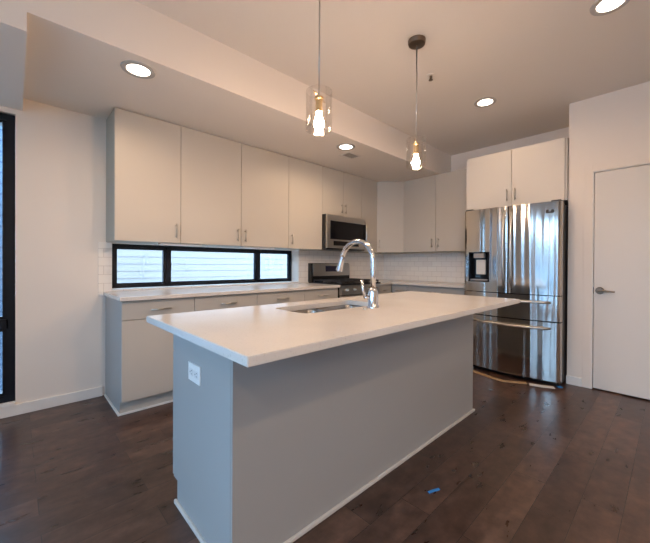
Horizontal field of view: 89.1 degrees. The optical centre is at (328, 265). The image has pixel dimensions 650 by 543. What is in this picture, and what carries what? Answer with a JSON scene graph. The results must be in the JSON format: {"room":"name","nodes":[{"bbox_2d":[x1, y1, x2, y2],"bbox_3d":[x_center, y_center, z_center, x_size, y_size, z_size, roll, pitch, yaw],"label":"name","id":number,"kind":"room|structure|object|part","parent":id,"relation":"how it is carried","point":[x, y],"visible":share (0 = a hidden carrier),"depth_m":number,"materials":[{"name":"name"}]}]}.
{"room":"kitchen","nodes":[
{"label":"kitchen","id":0,"kind":"room"},
{"bbox_2d":[0,0,26,110],"bbox_3d":[-2.819,-1.403,1.271,2.422,0.424,1.208,0,0,-44],"label":"soffit beam","id":1,"kind":"structure","parent":0,"point":[13,13],"depth_m":1.83,"materials":[{"name":"beige paint"}]},
{"bbox_2d":[0,98,352,403],"bbox_3d":[-1.655,-0.239,3.369,7.400,2.762,0.210,0,0,-44],"label":"wall","id":2,"kind":"structure","parent":0,"point":[60,153],"depth_m":2.70,"materials":[{"name":"beige paint"}]},
{"bbox_2d":[0,112,14,408],"bbox_3d":[-3.103,-0.047,1.977,1.781,2.218,0.231,0,0,-44],"label":"window","id":3,"kind":"structure","parent":2,"relation":"in","point":[7,121],"depth_m":2.52,"materials":[{"name":"black"}]},
{"bbox_3d":[-2.770,-0.350,2.259,0.811,1.515,0.050,0,0,-44],"label":"sash","id":4,"kind":"part","parent":3,"relation":"part of","materials":[{"name":"black metal"}]},
{"bbox_3d":[-2.776,0.735,2.264,0.811,0.515,0.050,0,0,-44],"label":"sash","id":5,"kind":"part","parent":3,"relation":"part of","materials":[{"name":"black metal"}]},
{"bbox_3d":[-3.048,1.051,1.918,1.780,0.023,0.052,0,0,-44],"label":"sill","id":6,"kind":"part","parent":3,"relation":"part of","materials":[{"name":"white paint"}]},
{"bbox_2d":[0,386,101,418],"bbox_3d":[-3.051,1.101,1.900,2.924,0.083,0.014,0,0,-44],"label":"baseboard","id":7,"kind":"structure","parent":2,"relation":"attached to","point":[26,407],"depth_m":2.66,"materials":[{"name":"white paint"}]},
{"bbox_2d":[106,107,180,243],"bbox_3d":[-1.650,-0.749,2.962,0.518,1.080,0.378,0,0,-44],"label":"upper cabinet","id":8,"kind":"object","parent":2,"relation":"attached to","point":[143,153],"visible":1,"depth_m":2.83,"materials":[{"name":"grey laminate"}]},
{"bbox_2d":[112,244,296,289],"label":"window","id":9,"kind":"structure","parent":2,"relation":"in","point":[166,250],"depth_m":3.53,"materials":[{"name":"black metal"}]},
{"bbox_3d":[-1.860,0.002,3.269,0.441,0.360,0.035,0,0,-44],"label":"sash","id":10,"kind":"part","parent":9,"relation":"part of","materials":[{"name":"black"}]},
{"bbox_3d":[-1.222,0.225,3.738,2.118,0.034,0.148,0,0,-44],"label":"sill","id":11,"kind":"part","parent":9,"relation":"part of","materials":[{"name":"white paint"}]},
{"bbox_3d":[-1.295,0.002,3.807,1.031,0.360,0.035,0,0,-44],"label":"sash","id":12,"kind":"part","parent":9,"relation":"part of","materials":[{"name":"black"}]},
{"bbox_3d":[-0.717,0.002,4.356,0.476,0.360,0.035,0,0,-44],"label":"sash","id":13,"kind":"part","parent":9,"relation":"part of","materials":[{"name":"black"}]},
{"bbox_2d":[179,126,240,246],"bbox_3d":[-1.240,-0.749,3.351,0.609,1.080,0.378,0,0,-44],"label":"upper cabinet","id":14,"kind":"object","parent":2,"relation":"attached to","point":[210,164],"visible":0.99,"depth_m":3.21,"materials":[{"name":"grey laminate"}]},
{"bbox_2d":[158,243,201,246],"bbox_3d":[-1.389,-0.199,3.104,0.380,0.018,0.070,0,0,-44],"label":"light","id":15,"kind":"object","parent":14,"relation":"attached to","point":[173,244],"visible":0.95,"depth_m":3.07,"materials":[{"name":"white plastic"}]},
{"bbox_2d":[98,242,383,295],"bbox_3d":[-0.528,0.025,4.292,4.093,0.469,0.008,0,0,-44],"label":"tile backsplash","id":16,"kind":"structure","parent":2,"relation":"attached to","point":[359,263],"depth_m":4.49,"materials":[{"name":"white tile"}]},
{"bbox_2d":[233,143,288,248],"bbox_3d":[-0.796,-0.749,3.774,0.613,1.080,0.378,0,0,-44],"label":"upper cabinet","id":17,"kind":"object","parent":2,"relation":"attached to","point":[264,173],"visible":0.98,"depth_m":3.64,"materials":[{"name":"grey laminate"}]},
{"bbox_2d":[240,246,273,248],"bbox_3d":[-0.788,-0.199,3.676,0.400,0.018,0.070,0,0,-44],"label":"light","id":18,"kind":"object","parent":17,"relation":"attached to","point":[243,246],"visible":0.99,"depth_m":3.63,"materials":[{"name":"white plastic"}]},
{"bbox_2d":[281,157,321,249],"bbox_3d":[-0.379,-0.749,4.170,0.532,1.080,0.378,0,0,-44],"label":"upper cabinet","id":19,"kind":"object","parent":2,"relation":"attached to","point":[305,178],"visible":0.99,"depth_m":4.04,"materials":[{"name":"grey laminate"}]},
{"bbox_2d":[322,166,361,218],"bbox_3d":[0.095,-0.978,4.618,0.770,0.622,0.378,0,0,-44],"label":"upper cabinet","id":20,"kind":"object","parent":2,"relation":"attached to","point":[341,191],"visible":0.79,"depth_m":4.48,"materials":[{"name":"grey laminate"}]},
{"bbox_3d":[0.056,-0.976,4.380,0.382,0.616,0.020,0,0,-44],"label":"door","id":21,"kind":"part","parent":20,"relation":"part of","materials":[{"name":"beige laminate"}]},
{"bbox_2d":[322,214,367,250],"bbox_3d":[0.131,-0.441,4.583,0.764,0.448,0.467,0,0,-44],"label":"microwave","id":22,"kind":"object","parent":20,"relation":"attached to","point":[337,231],"visible":0.8,"depth_m":4.37,"materials":[{"name":"silver metal"}]},
{"bbox_3d":[0.335,-0.976,4.646,0.382,0.616,0.020,0,0,-44],"label":"door","id":23,"kind":"part","parent":20,"relation":"part of","materials":[{"name":"beige laminate"}]},
{"bbox_2d":[347,177,376,252],"bbox_3d":[0.494,-0.749,5.023,0.361,1.080,0.344,0,0,-44],"label":"upper cabinet","id":24,"kind":"object","parent":2,"relation":"attached to","point":[369,187],"visible":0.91,"depth_m":4.91,"materials":[{"name":"grey laminate"}]},
{"bbox_3d":[0.606,-0.747,4.905,0.359,1.074,0.020,0,0,-44],"label":"door","id":25,"kind":"part","parent":24,"relation":"part of","materials":[{"name":"beige laminate"}]},
{"bbox_2d":[374,181,403,253],"bbox_3d":[0.946,-0.748,5.256,0.629,1.080,0.629,0,0,-44],"label":"upper cabinet","id":26,"kind":"object","parent":2,"relation":"attached to","point":[390,195],"visible":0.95,"depth_m":5.01,"materials":[{"name":"grey laminate"}]},
{"bbox_2d":[23,0,450,181],"bbox_3d":[-0.282,-1.452,3.683,4.578,0.325,1.208,0,0,-44],"label":"soffit","id":27,"kind":"structure","parent":0,"point":[76,50],"depth_m":2.51,"materials":[{"name":"beige paint"}]},
{"bbox_2d":[120,60,155,78],"bbox_3d":[-1.244,-1.281,2.161,0.200,0.010,0.200,0,0,-44],"label":"recessed light","id":28,"kind":"object","parent":27,"relation":"attached to","point":[137,69],"visible":1,"depth_m":2.15,"materials":[{"name":"grey"}]},
{"bbox_2d":[126,64,149,75],"bbox_3d":[-1.244,-1.283,2.161,0.134,0.004,0.134,0,0,-15],"label":"diffuser","id":29,"kind":"object","parent":28,"relation":"attached to","point":[132,69],"depth_m":2.16,"materials":[{"name":"white plastic"}]},
{"bbox_2d":[337,143,354,149],"bbox_3d":[0.188,-1.281,3.557,0.200,0.010,0.200,0,0,-44],"label":"recessed light","id":30,"kind":"object","parent":27,"relation":"attached to","point":[345,146],"visible":1,"depth_m":3.54,"materials":[{"name":"white plastic"}]},
{"bbox_2d":[340,145,351,148],"bbox_3d":[0.188,-1.284,3.557,0.134,0.004,0.134,0,0,-15],"label":"diffuser","id":31,"kind":"object","parent":30,"relation":"attached to","point":[341,146],"depth_m":3.56,"materials":[{"name":"beige plastic"}]},
{"bbox_2d":[339,151,361,159],"bbox_3d":[0.255,-1.284,3.842,0.220,0.006,0.170,0,0,-44],"label":"ceiling vent","id":32,"kind":"object","parent":27,"relation":"attached to","point":[349,155],"visible":1,"depth_m":3.83,"materials":[{"name":"white metal"}]},
{"bbox_2d":[0,367,649,542],"bbox_3d":[0.822,1.219,0.764,7.400,0.100,7.400,0,0,-44],"label":"floor","id":33,"kind":"structure","parent":0,"point":[570,463],"depth_m":1.80,"materials":[{"name":"brown wood"}]},
{"bbox_2d":[105,297,193,413],"bbox_3d":[-1.558,0.704,2.881,0.545,0.883,0.643,0,0,-44],"label":"base cabinet","id":34,"kind":"object","parent":33,"relation":"on","point":[138,353],"visible":0.66,"depth_m":2.62,"materials":[{"name":"grey laminate"}]},
{"bbox_2d":[104,394,172,415],"bbox_3d":[-0.962,1.137,3.498,2.288,0.016,0.550,0,0,-44],"label":"trim","id":35,"kind":"structure","parent":34,"relation":"attached to","point":[105,395],"depth_m":2.65,"materials":[{"name":"white paint"}]},
{"bbox_3d":[-1.367,0.725,2.680,0.542,0.616,0.020,0,0,-44],"label":"door","id":36,"kind":"part","parent":34,"relation":"part of","materials":[{"name":"beige laminate"}]},
{"bbox_3d":[-1.365,0.341,2.678,0.542,0.143,0.020,0,0,-44],"label":"drawer","id":37,"kind":"part","parent":34,"relation":"part of","materials":[{"name":"beige laminate"}]},
{"bbox_2d":[103,283,339,301],"bbox_3d":[-0.917,0.246,3.475,2.330,0.030,0.640,0,0,-44],"label":"countertop","id":38,"kind":"structure","parent":34,"relation":"on","point":[136,295],"depth_m":3.09,"materials":[{"name":"white stone"}]},
{"bbox_2d":[194,293,256,310],"bbox_3d":[-1.135,0.704,3.283,0.618,0.883,0.643,0,0,-44],"label":"base cabinet","id":39,"kind":"object","parent":33,"relation":"on","point":[202,303],"visible":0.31,"depth_m":3.05,"materials":[{"name":"grey laminate"}]},
{"bbox_2d":[257,290,303,305],"bbox_3d":[-0.690,0.704,3.707,0.608,0.883,0.643,0,0,-44],"label":"base cabinet","id":40,"kind":"object","parent":33,"relation":"on","point":[264,298],"visible":0.23,"depth_m":3.47,"materials":[{"name":"grey laminate"}]},
{"bbox_2d":[304,288,337,300],"bbox_3d":[-0.276,0.704,4.101,0.531,0.883,0.643,0,0,-44],"label":"base cabinet","id":41,"kind":"object","parent":33,"relation":"on","point":[326,293],"visible":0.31,"depth_m":3.87,"materials":[{"name":"grey laminate"}]},
{"bbox_2d":[173,305,474,542],"bbox_3d":[0.180,0.717,2.156,2.109,0.883,0.674,0,0,-44],"label":"kitchen island","id":42,"kind":"object","parent":33,"relation":"on","point":[267,452],"visible":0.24,"depth_m":1.50,"materials":[{"name":"grey laminate"}]},
{"bbox_3d":[-0.622,0.734,1.798,0.423,0.616,0.020,0,0,-44],"label":"door","id":43,"kind":"part","parent":42,"relation":"part of","materials":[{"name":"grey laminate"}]},
{"bbox_2d":[188,361,200,385],"bbox_3d":[-0.589,0.470,1.447,0.009,0.080,0.125,0,0,-44],"label":"electrical outlet","id":44,"kind":"object","parent":42,"relation":"attached to","point":[194,371],"visible":1,"depth_m":1.44,"materials":[{"name":"white plastic"}]},
{"bbox_2d":[194,370,197,379],"bbox_3d":[-0.572,0.470,1.425,0.002,0.032,0.042,0,0,-44],"label":"receptacle","id":45,"kind":"object","parent":44,"relation":"attached to","point":[195,371],"depth_m":1.43,"materials":[{"name":"white plastic"}]},
{"bbox_3d":[-0.558,0.717,1.436,0.020,0.883,0.593,0,0,-44],"label":"panel","id":46,"kind":"part","parent":42,"relation":"part of","materials":[{"name":"grey laminate"}]},
{"bbox_3d":[0.210,1.150,2.126,2.109,0.018,0.582,0,0,-44],"label":"shoe moulding","id":47,"kind":"part","parent":42,"relation":"part of","materials":[{"name":"grey wood"}]},
{"bbox_2d":[147,291,519,366],"bbox_3d":[0.281,0.261,2.041,2.297,0.030,0.956,0,0,-44],"label":"island countertop","id":48,"kind":"structure","parent":42,"relation":"on","point":[249,336],"depth_m":1.46,"materials":[{"name":"white stone"}]},
{"bbox_2d":[292,305,362,312],"bbox_3d":[0.013,0.373,2.022,0.661,0.194,0.311,0,0,-44],"label":"sink","id":49,"kind":"object","parent":48,"relation":"in","point":[331,308],"visible":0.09,"depth_m":2.20,"materials":[{"name":"silver metal"}]},
{"bbox_3d":[-0.114,0.373,1.901,0.310,0.194,0.311,0,0,-44],"label":"bowl","id":50,"kind":"part","parent":49,"relation":"part of","materials":[{"name":"silver metal"}]},
{"bbox_3d":[0.129,0.373,2.132,0.340,0.194,0.311,0,0,-44],"label":"bowl","id":51,"kind":"part","parent":49,"relation":"part of","materials":[{"name":"silver metal"}]},
{"bbox_2d":[336,239,378,307],"bbox_3d":[0.156,0.039,2.030,0.109,0.411,0.337,0,0,-44],"label":"kitchen faucet","id":52,"kind":"object","parent":48,"relation":"on","point":[372,297],"visible":1,"depth_m":1.94,"materials":[{"name":"silver metal"}]},
{"bbox_3d":[0.178,-0.016,2.037,0.031,0.301,0.282,0,0,-44],"label":"spout","id":53,"kind":"part","parent":52,"relation":"part of","materials":[{"name":"silver metal"}]},
{"bbox_3d":[0.218,0.139,1.927,0.064,0.119,0.028,0,0,-21],"label":"lever","id":54,"kind":"part","parent":52,"relation":"part of","materials":[{"name":"silver metal"}]},
{"bbox_2d":[308,263,380,297],"bbox_3d":[0.233,0.555,4.528,0.774,1.182,0.699,0,0,-44],"label":"gas range","id":55,"kind":"object","parent":33,"relation":"on","point":[320,273],"visible":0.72,"depth_m":4.50,"materials":[{"name":"silver metal"}]},
{"bbox_2d":[308,281,380,285],"bbox_3d":[0.225,0.231,4.537,0.774,0.020,0.635,0,0,-44],"label":"cooktop","id":56,"kind":"object","parent":55,"relation":"in","point":[345,283],"depth_m":4.27,"materials":[{"name":"black metal"}]},
{"bbox_3d":[0.423,0.640,4.328,0.766,0.535,0.034,0,0,-44],"label":"oven door","id":57,"kind":"part","parent":55,"relation":"part of","materials":[{"name":"silver metal"}]},
{"bbox_3d":[0.430,0.306,4.322,0.770,0.120,0.046,0,0,-44],"label":"control panel","id":58,"kind":"part","parent":55,"relation":"part of","materials":[{"name":"silver metal"}]},
{"bbox_2d":[378,284,391,293],"bbox_3d":[0.831,0.704,5.153,0.938,0.883,0.643,0,0,-44],"label":"base cabinet","id":59,"kind":"object","parent":33,"relation":"on","point":[387,288],"visible":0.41,"depth_m":4.74,"materials":[{"name":"grey laminate"}]},
{"bbox_2d":[376,279,464,287],"bbox_3d":[1.223,0.251,4.734,0.930,0.030,1.766,0,0,-44],"label":"countertop","id":60,"kind":"structure","parent":59,"relation":"on","point":[383,281],"depth_m":4.61,"materials":[{"name":"white stone"}]},
{"bbox_2d":[392,284,407,292],"bbox_3d":[1.229,0.707,4.948,0.643,0.883,0.264,0,0,-44],"label":"base cabinet","id":61,"kind":"object","parent":33,"relation":"on","point":[395,287],"visible":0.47,"depth_m":4.75,"materials":[{"name":"grey laminate"}]},
{"bbox_2d":[428,488,439,493],"bbox_3d":[0.545,1.161,1.705,0.070,0.003,0.015,0,0,-23],"label":"scrap","id":62,"kind":"object","parent":33,"relation":"on","point":[436,489],"visible":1,"depth_m":1.70,"materials":[{"name":"blue"}]},
{"bbox_2d":[408,285,465,294],"bbox_3d":[1.629,0.712,4.527,0.643,0.883,0.890,0,0,-44],"label":"base cabinet","id":63,"kind":"object","parent":33,"relation":"on","point":[431,289],"visible":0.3,"depth_m":4.32,"materials":[{"name":"grey laminate"}]},
{"bbox_2d":[473,370,526,383],"bbox_3d":[1.709,1.156,3.461,0.157,0.005,0.652,0,0,-41],"label":"strip","id":64,"kind":"object","parent":33,"relation":"on","point":[474,371],"visible":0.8,"depth_m":3.35,"materials":[{"name":"brown wood"}]},
{"bbox_2d":[464,199,567,385],"bbox_3d":[2.149,0.260,3.717,0.948,1.800,0.931,0,0,-44],"label":"refrigerator","id":65,"kind":"object","parent":33,"relation":"on","point":[520,252],"visible":0.88,"depth_m":3.33,"materials":[{"name":"grey metal"}]},
{"bbox_3d":[1.734,-0.173,3.632,0.114,0.902,0.476,0,0,-44],"label":"door","id":66,"kind":"part","parent":65,"relation":"part of","materials":[{"name":"silver metal"}]},
{"bbox_3d":[1.819,-0.175,3.430,0.075,0.810,0.025,0,0,-44],"label":"handle","id":67,"kind":"part","parent":65,"relation":"part of","materials":[{"name":"silver metal"}]},
{"bbox_3d":[1.869,-0.174,3.378,0.075,0.810,0.025,0,0,-44],"label":"handle","id":68,"kind":"part","parent":65,"relation":"part of","materials":[{"name":"silver metal"}]},
{"bbox_3d":[1.852,0.604,3.424,0.101,0.023,0.761,0,0,-44],"label":"handle","id":69,"kind":"part","parent":65,"relation":"part of","materials":[{"name":"silver metal"}]},
{"bbox_3d":[1.888,0.410,3.470,0.114,0.244,0.931,0,0,-44],"label":"drawer","id":70,"kind":"part","parent":65,"relation":"part of","materials":[{"name":"silver metal"}]},
{"bbox_3d":[1.886,0.827,3.472,0.114,0.567,0.931,0,0,-44],"label":"drawer","id":71,"kind":"part","parent":65,"relation":"part of","materials":[{"name":"silver metal"}]},
{"bbox_3d":[1.853,0.354,3.423,0.101,0.023,0.761,0,0,-44],"label":"handle","id":72,"kind":"part","parent":65,"relation":"part of","materials":[{"name":"silver metal"}]},
{"bbox_3d":[2.057,-0.169,3.292,0.114,0.902,0.449,0,0,-44],"label":"door","id":73,"kind":"part","parent":65,"relation":"part of","materials":[{"name":"silver metal"}]},
{"bbox_2d":[529,383,554,388],"bbox_3d":[2.061,1.160,3.188,0.209,0.004,0.069,0,0,25],"label":"paper scrap","id":74,"kind":"object","parent":33,"relation":"on","point":[530,384],"visible":1,"depth_m":3.17,"materials":[{"name":"white paper"}]},
{"bbox_2d":[135,0,649,155],"bbox_3d":[0.837,-1.653,0.749,7.400,0.120,7.400,0,0,-44],"label":"ceiling","id":75,"kind":"structure","parent":0,"point":[537,58],"depth_m":2.48,"materials":[{"name":"white paint"}]},
{"bbox_2d":[313,0,324,129],"bbox_3d":[-0.047,-1.152,1.707,0.136,0.900,0.136,0,0,-44],"label":"pendant light","id":76,"kind":"object","parent":75,"relation":"hanging from","point":[318,123],"visible":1,"depth_m":1.70,"materials":[{"name":"glass"}]},
{"bbox_2d":[314,95,323,129],"bbox_3d":[-0.049,-0.795,1.709,0.054,0.175,0.054,0,0,-44],"label":"bulb","id":77,"kind":"object","parent":76,"relation":"attached to","point":[318,123],"depth_m":1.69,"materials":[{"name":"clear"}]},
{"bbox_3d":[-0.047,-1.220,1.707,0.008,0.696,0.008,0,0,-44],"label":"rod","id":78,"kind":"part","parent":76,"relation":"part of","materials":[{"name":"silver metal"}]},
{"bbox_2d":[408,35,425,166],"bbox_3d":[0.625,-1.152,2.347,0.136,0.900,0.136,0,0,-44],"label":"pendant light","id":79,"kind":"object","parent":75,"relation":"hanging from","point":[416,42],"visible":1,"depth_m":2.33,"materials":[{"name":"brown metal"}]},
{"bbox_2d":[412,142,419,166],"bbox_3d":[0.624,-0.795,2.349,0.054,0.175,0.054,0,0,-44],"label":"bulb","id":80,"kind":"object","parent":79,"relation":"attached to","point":[415,162],"depth_m":2.33,"materials":[{"name":"white glass"}]},
{"bbox_3d":[0.626,-1.220,2.346,0.008,0.696,0.008,0,0,-44],"label":"rod","id":81,"kind":"part","parent":79,"relation":"part of","materials":[{"name":"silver metal"}]},
{"bbox_2d":[427,73,434,80],"bbox_3d":[0.859,-1.581,2.771,0.068,0.043,0.068,0,0,-44],"label":"sprinkler","id":82,"kind":"object","parent":75,"relation":"attached to","point":[430,75],"visible":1,"depth_m":2.76,"materials":[{"name":"white paint"}]},
{"bbox_2d":[474,97,496,106],"bbox_3d":[1.532,-1.597,3.225,0.200,0.010,0.200,0,0,-44],"label":"recessed light","id":83,"kind":"object","parent":75,"relation":"in","point":[486,101],"visible":1,"depth_m":3.22,"materials":[{"name":"white plastic"}]},
{"bbox_2d":[478,99,492,105],"bbox_3d":[1.532,-1.600,3.225,0.134,0.004,0.134,0,0,18],"label":"diffuser","id":84,"kind":"object","parent":83,"relation":"attached to","point":[483,102],"depth_m":3.23,"materials":[{"name":"white plastic"}]},
{"bbox_2d":[590,0,629,15],"bbox_3d":[1.710,-1.590,2.000,0.200,0.010,0.200,0,0,-44],"label":"recessed light","id":85,"kind":"object","parent":75,"relation":"in","point":[600,7],"visible":1,"depth_m":2.02,"materials":[{"name":"grey"}]},
{"bbox_2d":[596,0,623,11],"bbox_3d":[1.710,-1.592,2.000,0.134,0.004,0.134,0,0,-15],"label":"diffuser","id":86,"kind":"object","parent":85,"relation":"attached to","point":[601,5],"depth_m":2.01,"materials":[{"name":"white plastic"}]},
{"bbox_2d":[396,127,568,253],"bbox_3d":[3.431,-0.211,3.230,0.180,2.762,7.000,0,0,-44],"label":"wall","id":87,"kind":"structure","parent":0,"point":[459,161],"depth_m":4.29,"materials":[{"name":"beige paint"}]},
{"bbox_2d":[403,175,437,252],"bbox_3d":[1.432,-0.744,4.927,0.378,1.080,0.531,0,0,-44],"label":"upper cabinet","id":88,"kind":"object","parent":87,"relation":"attached to","point":[419,211],"visible":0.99,"depth_m":4.81,"materials":[{"name":"grey laminate"}]},
{"bbox_2d":[384,252,464,282],"bbox_3d":[1.564,0.031,5.056,0.008,0.469,1.766,0,0,-44],"label":"tile backsplash","id":89,"kind":"structure","parent":87,"relation":"attached to","point":[441,266],"depth_m":5.10,"materials":[{"name":"white tile"}]},
{"bbox_2d":[436,168,466,251],"bbox_3d":[1.806,-0.740,4.534,0.378,1.080,0.547,0,0,-44],"label":"upper cabinet","id":90,"kind":"object","parent":87,"relation":"attached to","point":[450,186],"visible":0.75,"depth_m":4.47,"materials":[{"name":"grey laminate"}]},
{"bbox_2d":[466,137,568,209],"bbox_3d":[2.234,-0.964,3.828,0.729,0.617,1.002,0,0,-44],"label":"upper cabinet","id":91,"kind":"object","parent":87,"relation":"attached to","point":[536,173],"visible":0.89,"depth_m":3.53,"materials":[{"name":"grey laminate"}]},
{"bbox_3d":[1.834,-0.965,3.784,0.020,0.613,0.488,0,0,-44],"label":"door","id":92,"kind":"part","parent":91,"relation":"part of","materials":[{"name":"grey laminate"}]},
{"bbox_3d":[2.170,-0.962,3.431,0.020,0.613,0.478,0,0,-44],"label":"door","id":93,"kind":"part","parent":91,"relation":"part of","materials":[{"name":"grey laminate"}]},
{"bbox_2d":[567,81,649,377],"bbox_3d":[4.074,-0.201,1.948,0.655,2.762,4.256,0,0,-44],"label":"wall","id":94,"kind":"structure","parent":0,"point":[615,125],"depth_m":3.15,"materials":[{"name":"beige paint"}]},
{"bbox_2d":[566,375,581,386],"bbox_3d":[2.398,1.123,3.225,0.014,0.083,0.124,0,0,-44],"label":"baseboard","id":95,"kind":"structure","parent":94,"relation":"attached to","point":[572,380],"depth_m":3.22,"materials":[{"name":"white paint"}]},
{"bbox_2d":[582,155,649,399],"bbox_3d":[2.806,0.106,2.864,0.201,2.124,0.939,0,0,-44],"label":"door","id":96,"kind":"structure","parent":94,"relation":"in","point":[616,254],"depth_m":3.01,"materials":[{"name":"white paint"}]},
{"bbox_3d":[2.546,0.231,3.039,0.067,0.066,0.146,0,0,-44],"label":"handle","id":97,"kind":"part","parent":96,"relation":"part of","materials":[{"name":"silver metal"}]},
{"label":"outside","id":98,"kind":"structure","parent":0,"visible":0},
{"bbox_3d":[-7.304,2.224,1.328,42.000,0.200,45.000,0,0,-44],"label":"ground","id":99,"kind":"structure","parent":98,"visible":0},
{"bbox_2d":[0,126,1,389],"bbox_3d":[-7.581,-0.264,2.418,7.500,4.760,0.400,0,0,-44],"label":"house","id":100,"kind":"structure","parent":99,"relation":"on","point":[0,126],"depth_m":4.95,"materials":[{"name":"blue"}]}
]}

